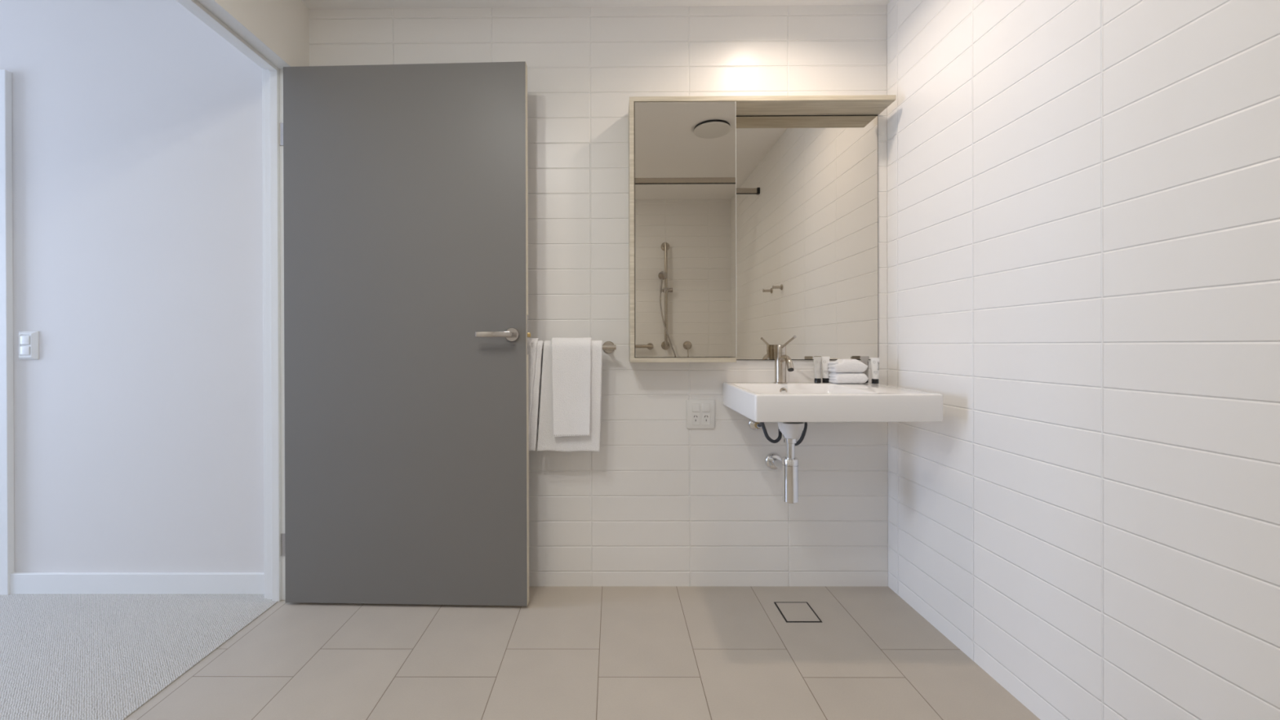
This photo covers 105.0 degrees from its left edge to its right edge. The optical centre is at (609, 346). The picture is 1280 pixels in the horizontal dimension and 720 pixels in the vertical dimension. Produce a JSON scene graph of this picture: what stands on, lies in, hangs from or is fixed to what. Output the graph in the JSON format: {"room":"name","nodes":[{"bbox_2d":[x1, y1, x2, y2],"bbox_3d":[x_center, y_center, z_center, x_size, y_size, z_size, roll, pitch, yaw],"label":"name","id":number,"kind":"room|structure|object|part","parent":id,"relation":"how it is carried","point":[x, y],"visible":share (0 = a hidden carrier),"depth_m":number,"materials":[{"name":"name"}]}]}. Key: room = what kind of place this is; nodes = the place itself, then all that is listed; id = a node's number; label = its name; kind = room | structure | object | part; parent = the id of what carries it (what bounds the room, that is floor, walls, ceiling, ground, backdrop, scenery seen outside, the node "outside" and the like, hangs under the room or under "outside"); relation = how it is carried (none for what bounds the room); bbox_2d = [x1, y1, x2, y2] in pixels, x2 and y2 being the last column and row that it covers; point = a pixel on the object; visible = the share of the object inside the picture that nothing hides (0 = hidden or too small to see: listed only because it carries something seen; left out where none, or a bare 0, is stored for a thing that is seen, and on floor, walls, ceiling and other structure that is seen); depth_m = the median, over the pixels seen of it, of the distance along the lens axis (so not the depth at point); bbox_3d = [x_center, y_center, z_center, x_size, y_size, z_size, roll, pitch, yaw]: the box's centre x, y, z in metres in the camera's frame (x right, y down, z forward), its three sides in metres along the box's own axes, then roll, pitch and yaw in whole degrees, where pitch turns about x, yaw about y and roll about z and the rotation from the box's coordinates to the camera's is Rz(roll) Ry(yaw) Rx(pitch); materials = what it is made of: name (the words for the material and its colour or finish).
{"room":"bathroom","nodes":[
{"label":"bathroom","id":0,"kind":"room"},
{"bbox_2d":[0,0,264,572],"bbox_3d":[-3.461,-0.228,2.014,4.255,2.462,0.080,0,0,0],"label":"wall","id":1,"kind":"structure","parent":0,"point":[137,182],"depth_m":1.96,"materials":[{"name":"white paint"}]},
{"bbox_2d":[0,69,14,595],"bbox_3d":[-2.439,-0.055,1.956,0.098,2.085,0.023,0,0,0],"label":"trim","id":2,"kind":"structure","parent":1,"relation":"attached to","point":[6,360],"depth_m":1.95,"materials":[{"name":"white"}]},
{"bbox_2d":[18,331,39,359],"bbox_3d":[-2.326,-0.004,1.959,0.076,0.113,0.015,0,0,0],"label":"light switch","id":3,"kind":"object","parent":1,"relation":"attached to","point":[28,341],"visible":1,"depth_m":1.96,"materials":[{"name":"white plastic"}]},
{"bbox_2d":[20,335,29,344],"bbox_3d":[-2.328,-0.025,1.954,0.036,0.035,0.004,0,0,0],"label":"rocker switch","id":4,"kind":"object","parent":3,"relation":"attached to","point":[24,340],"depth_m":1.95,"materials":[{"name":"white plastic"}]},
{"bbox_2d":[20,346,30,355],"bbox_3d":[-2.328,0.016,1.954,0.036,0.035,0.004,0,0,0],"label":"rocker switch","id":5,"kind":"object","parent":3,"relation":"attached to","point":[24,350],"depth_m":1.95,"materials":[{"name":"white plastic"}]},
{"bbox_2d":[9,572,264,594],"bbox_3d":[-3.463,0.949,1.968,4.243,0.083,0.016,0,0,0],"label":"baseboard","id":6,"kind":"structure","parent":1,"relation":"attached to","point":[20,583],"depth_m":1.95,"materials":[{"name":"white paint"}]},
{"bbox_2d":[0,594,278,719],"bbox_3d":[-3.442,0.999,0.352,4.306,0.015,3.248,0,0,0],"label":"floor","id":7,"kind":"structure","parent":0,"point":[63,656],"depth_m":1.62,"materials":[{"name":"beige carpet"}]},
{"bbox_2d":[214,0,309,66],"bbox_3d":[-1.290,-0.196,0.562,0.105,2.366,2.900,0,0,0],"label":"wall","id":8,"kind":"structure","parent":0,"point":[282,25],"depth_m":1.83,"materials":[{"name":"white paint"}]},
{"bbox_2d":[175,0,291,601],"bbox_3d":[-1.290,-0.070,1.419,0.129,2.112,1.083,0,0,0],"label":"trim","id":9,"kind":"structure","parent":8,"relation":"attached to","point":[210,12],"depth_m":1.89,"materials":[{"name":"white"}]},
{"bbox_2d":[279,61,530,605],"bbox_3d":[-0.788,-0.045,1.843,0.980,2.033,0.104,0,0,2],"label":"door","id":10,"kind":"structure","parent":8,"relation":"in","point":[406,335],"depth_m":1.85,"materials":[{"name":"grey wood"}]},
{"bbox_3d":[-0.421,-0.044,1.803,0.132,0.021,0.048,0,0,2],"label":"lever","id":11,"kind":"part","parent":10,"relation":"part of","materials":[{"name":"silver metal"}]},
{"bbox_3d":[-0.364,-0.044,1.829,0.053,0.053,0.008,0,0,2],"label":"handle","id":12,"kind":"part","parent":10,"relation":"part of","materials":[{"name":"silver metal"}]},
{"bbox_3d":[-0.310,-0.045,1.850,0.002,0.150,0.022,0,0,2],"label":"latch plate","id":13,"kind":"part","parent":10,"relation":"part of","materials":[{"name":"silver metal"}]},
{"bbox_2d":[124,586,1039,719],"bbox_3d":[-0.081,0.984,0.557,2.412,0.001,2.900,0,0,0],"label":"floor","id":14,"kind":"structure","parent":0,"point":[572,652],"depth_m":1.52,"materials":[{"name":"beige tile"}]},
{"bbox_2d":[773,602,822,622],"bbox_3d":[0.691,0.978,1.810,0.128,0.002,0.136,0,0,0],"label":"floor drain","id":15,"kind":"object","parent":14,"relation":"on","point":[790,611],"visible":1,"depth_m":1.80,"materials":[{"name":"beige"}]},
{"bbox_2d":[301,0,890,8],"bbox_3d":[-0.061,-1.382,0.552,2.359,0.001,2.900,0,0,0],"label":"ceiling","id":16,"kind":"structure","parent":0,"point":[310,4],"depth_m":1.98,"materials":[{"name":"white paint"}]},
{"bbox_2d":[309,4,888,586],"bbox_3d":[-0.049,-0.202,2.004,2.359,2.366,0.001,0,0,0],"label":"wall","id":17,"kind":"structure","parent":0,"point":[661,501],"depth_m":2.00,"materials":[{"name":"white tile"}]},
{"bbox_2d":[542,341,616,353],"bbox_3d":[-0.326,0.004,1.962,0.702,0.050,0.089,0,0,0],"label":"towel rail","id":18,"kind":"object","parent":17,"relation":"attached to","point":[608,347],"visible":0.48,"depth_m":2.00,"materials":[{"name":"silver metal"}]},
{"bbox_2d":[528,337,543,450],"bbox_3d":[-0.428,0.186,1.925,0.339,0.439,0.080,0,0,0],"label":"bath towel","id":19,"kind":"object","parent":18,"relation":"hanging from","point":[535,345],"visible":0.15,"depth_m":1.90,"materials":[{"name":"white fabric"}]},
{"bbox_2d":[537,340,602,452],"bbox_3d":[-0.155,0.193,1.925,0.255,0.433,0.058,0,0,0],"label":"bath towel","id":20,"kind":"object","parent":18,"relation":"hanging from","point":[546,441],"visible":0.54,"depth_m":1.90,"materials":[{"name":"white fabric"}]},
{"bbox_2d":[551,337,591,437],"bbox_3d":[-0.148,0.156,1.919,0.154,0.382,0.092,0,0,0],"label":"hand towel","id":21,"kind":"object","parent":18,"relation":"hanging from","point":[571,357],"visible":0.98,"depth_m":1.88,"materials":[{"name":"white fabric"}]},
{"bbox_3d":[-0.327,0.004,1.927,0.702,0.019,0.019,0,0,0],"label":"rail","id":22,"kind":"part","parent":18,"relation":"part of","materials":[{"name":"silver metal"}]},
{"bbox_2d":[686,400,715,428],"bbox_3d":[0.370,0.275,1.997,0.115,0.117,0.012,0,0,0],"label":"power outlet","id":23,"kind":"object","parent":17,"relation":"attached to","point":[700,414],"visible":1,"depth_m":1.99,"materials":[{"name":"white plastic"}]},
{"bbox_2d":[691,413,699,425],"bbox_3d":[0.349,0.295,1.994,0.033,0.049,0.001,0,0,0],"label":"socket","id":24,"kind":"object","parent":23,"relation":"attached to","point":[695,416],"depth_m":1.99,"materials":[{"name":"white plastic"}]},
{"bbox_2d":[692,403,699,412],"bbox_3d":[0.350,0.248,1.994,0.032,0.035,0.005,0,0,0],"label":"rocker switch","id":25,"kind":"object","parent":23,"relation":"attached to","point":[695,406],"depth_m":1.99,"materials":[{"name":"white plastic"}]},
{"bbox_2d":[702,413,710,425],"bbox_3d":[0.392,0.295,1.994,0.033,0.049,0.001,0,0,0],"label":"socket","id":26,"kind":"object","parent":23,"relation":"attached to","point":[705,416],"depth_m":1.99,"materials":[{"name":"white plastic"}]},
{"bbox_2d":[702,403,710,412],"bbox_3d":[0.391,0.248,1.994,0.032,0.035,0.005,0,0,0],"label":"rocker switch","id":27,"kind":"object","parent":23,"relation":"attached to","point":[705,406],"depth_m":1.99,"materials":[{"name":"white plastic"}]},
{"bbox_2d":[748,419,760,430],"bbox_3d":[0.591,0.315,1.968,0.052,0.052,0.067,0,0,0],"label":"valve","id":28,"kind":"object","parent":17,"relation":"attached to","point":[753,425],"visible":0.7,"depth_m":1.99,"materials":[{"name":"silver metal"}]},
{"bbox_2d":[628,94,896,362],"bbox_3d":[0.585,-0.449,1.936,1.016,1.016,0.126,0,0,0],"label":"upper cabinet","id":29,"kind":"object","parent":17,"relation":"attached to","point":[682,149],"visible":1,"depth_m":1.88,"materials":[{"name":"mirror"}]},
{"bbox_3d":[0.086,-0.447,1.939,0.018,0.980,0.126,0,0,0],"label":"panel","id":30,"kind":"part","parent":29,"relation":"part of","materials":[{"name":"laminate"}]},
{"bbox_3d":[0.289,-0.447,1.887,0.384,0.972,0.014,0,0,0],"label":"door panel","id":31,"kind":"part","parent":29,"relation":"part of","materials":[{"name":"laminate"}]},
{"bbox_3d":[0.281,-0.447,1.996,0.372,0.980,0.012,0,0,0],"label":"panel","id":32,"kind":"part","parent":29,"relation":"part of","materials":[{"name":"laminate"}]},
{"bbox_3d":[0.282,0.052,1.939,0.406,0.018,0.126,0,0,0],"label":"panel","id":33,"kind":"part","parent":29,"relation":"part of","materials":[{"name":"laminate"}]},
{"bbox_3d":[0.289,-0.447,1.877,0.385,0.974,0.005,0,0,0],"label":"door","id":34,"kind":"part","parent":29,"relation":"part of","materials":[{"name":"beige mirror"}]},
{"bbox_2d":[628,94,896,115],"bbox_3d":[0.583,-0.948,1.935,1.016,0.018,0.126,0,0,0],"label":"shelf","id":35,"kind":"object","parent":29,"relation":"attached to","point":[748,105],"depth_m":1.88,"materials":[{"name":"laminate"}]},
{"bbox_2d":[735,115,878,359],"bbox_3d":[0.787,-0.441,1.995,0.604,0.993,0.007,0,0,0],"label":"wall mirror","id":36,"kind":"object","parent":17,"relation":"attached to","point":[807,185],"visible":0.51,"depth_m":1.99,"materials":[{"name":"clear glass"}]},
{"bbox_2d":[723,382,942,422],"bbox_3d":[0.754,0.211,1.770,0.591,0.132,0.460,0,0,0],"label":"washbasin","id":37,"kind":"object","parent":17,"relation":"attached to","point":[759,402],"visible":0.98,"depth_m":1.54,"materials":[{"name":"white ceramic"}]},
{"bbox_2d":[758,422,782,443],"bbox_3d":[0.622,0.321,1.891,0.085,0.088,0.094,0,0,0],"label":"hose","id":38,"kind":"object","parent":37,"relation":"attached to","point":[762,424],"visible":0.8,"depth_m":1.85,"materials":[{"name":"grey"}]},
{"bbox_2d":[764,422,804,503],"bbox_3d":[0.666,0.422,1.878,0.093,0.291,0.246,0,0,0],"label":"trap","id":39,"kind":"object","parent":37,"relation":"attached to","point":[788,464],"visible":0.98,"depth_m":1.78,"materials":[{"name":"silver metal"}]},
{"bbox_2d":[782,456,798,503],"bbox_3d":[0.663,0.488,1.801,0.057,0.160,0.057,0,0,0],"label":"bottle","id":40,"kind":"object","parent":39,"relation":"on","point":[789,464],"depth_m":1.78,"materials":[{"name":"silver metal"}]},
{"bbox_2d":[777,422,804,439],"bbox_3d":[0.665,0.306,1.801,0.093,0.058,0.093,0,0,0],"label":"outlet","id":41,"kind":"object","parent":39,"relation":"attached to","point":[789,430],"depth_m":1.77,"materials":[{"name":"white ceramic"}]},
{"bbox_2d":[773,335,796,383],"bbox_3d":[0.675,0.052,1.879,0.051,0.186,0.177,0,0,0],"label":"mixer tap","id":42,"kind":"object","parent":37,"relation":"on","point":[782,360],"visible":1,"depth_m":1.92,"materials":[{"name":"silver metal"}]},
{"bbox_3d":[0.676,0.062,1.877,0.024,0.061,0.114,0,0,0],"label":"spout","id":43,"kind":"part","parent":42,"relation":"part of","materials":[{"name":"silver metal"}]},
{"bbox_3d":[0.676,-0.015,1.864,0.008,0.048,0.135,0,0,0],"label":"lever","id":44,"kind":"part","parent":42,"relation":"part of","materials":[{"name":"silver metal"}]},
{"bbox_2d":[782,422,807,445],"bbox_3d":[0.703,0.324,1.870,0.093,0.103,0.050,0,0,20],"label":"hose","id":45,"kind":"object","parent":37,"relation":"attached to","point":[803,433],"visible":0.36,"depth_m":1.85,"materials":[{"name":"grey rubber"}]},
{"bbox_2d":[813,356,822,382],"bbox_3d":[0.825,0.093,1.948,0.026,0.104,0.025,0,0,41],"label":"toiletry tube","id":46,"kind":"object","parent":37,"relation":"on","point":[817,360],"visible":1,"depth_m":1.94,"materials":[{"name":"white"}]},
{"bbox_2d":[821,356,830,382],"bbox_3d":[0.860,0.092,1.955,0.025,0.105,0.026,0,0,-45],"label":"toiletry tube","id":47,"kind":"object","parent":37,"relation":"on","point":[824,360],"visible":0.99,"depth_m":1.95,"materials":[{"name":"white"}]},
{"bbox_2d":[828,372,868,383],"bbox_3d":[0.930,0.123,1.925,0.127,0.044,0.085,0,0,0],"label":"washcloth","id":48,"kind":"object","parent":37,"relation":"on","point":[834,378],"visible":0.86,"depth_m":1.89,"materials":[{"name":"white fabric"}]},
{"bbox_2d":[827,359,867,373],"bbox_3d":[0.928,0.075,1.925,0.130,0.054,0.080,0,0,0],"label":"washcloth","id":49,"kind":"object","parent":48,"relation":"on","point":[839,366],"visible":1,"depth_m":1.89,"materials":[{"name":"white fabric"}]},
{"bbox_2d":[860,355,869,382],"bbox_3d":[1.017,0.091,1.956,0.026,0.105,0.025,0,0,41],"label":"toiletry tube","id":50,"kind":"object","parent":37,"relation":"on","point":[864,359],"visible":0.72,"depth_m":1.95,"materials":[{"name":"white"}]},
{"bbox_2d":[870,357,879,383],"bbox_3d":[1.033,0.094,1.910,0.025,0.101,0.026,0,0,-43],"label":"toiletry tube","id":51,"kind":"object","parent":37,"relation":"on","point":[874,361],"visible":1,"depth_m":1.90,"materials":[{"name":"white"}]},
{"bbox_2d":[887,0,1279,719],"bbox_3d":[1.122,-0.203,0.547,0.001,2.366,2.900,0,0,0],"label":"wall","id":52,"kind":"structure","parent":0,"point":[1083,196],"depth_m":1.14,"materials":[{"name":"white tile"}]}
]}

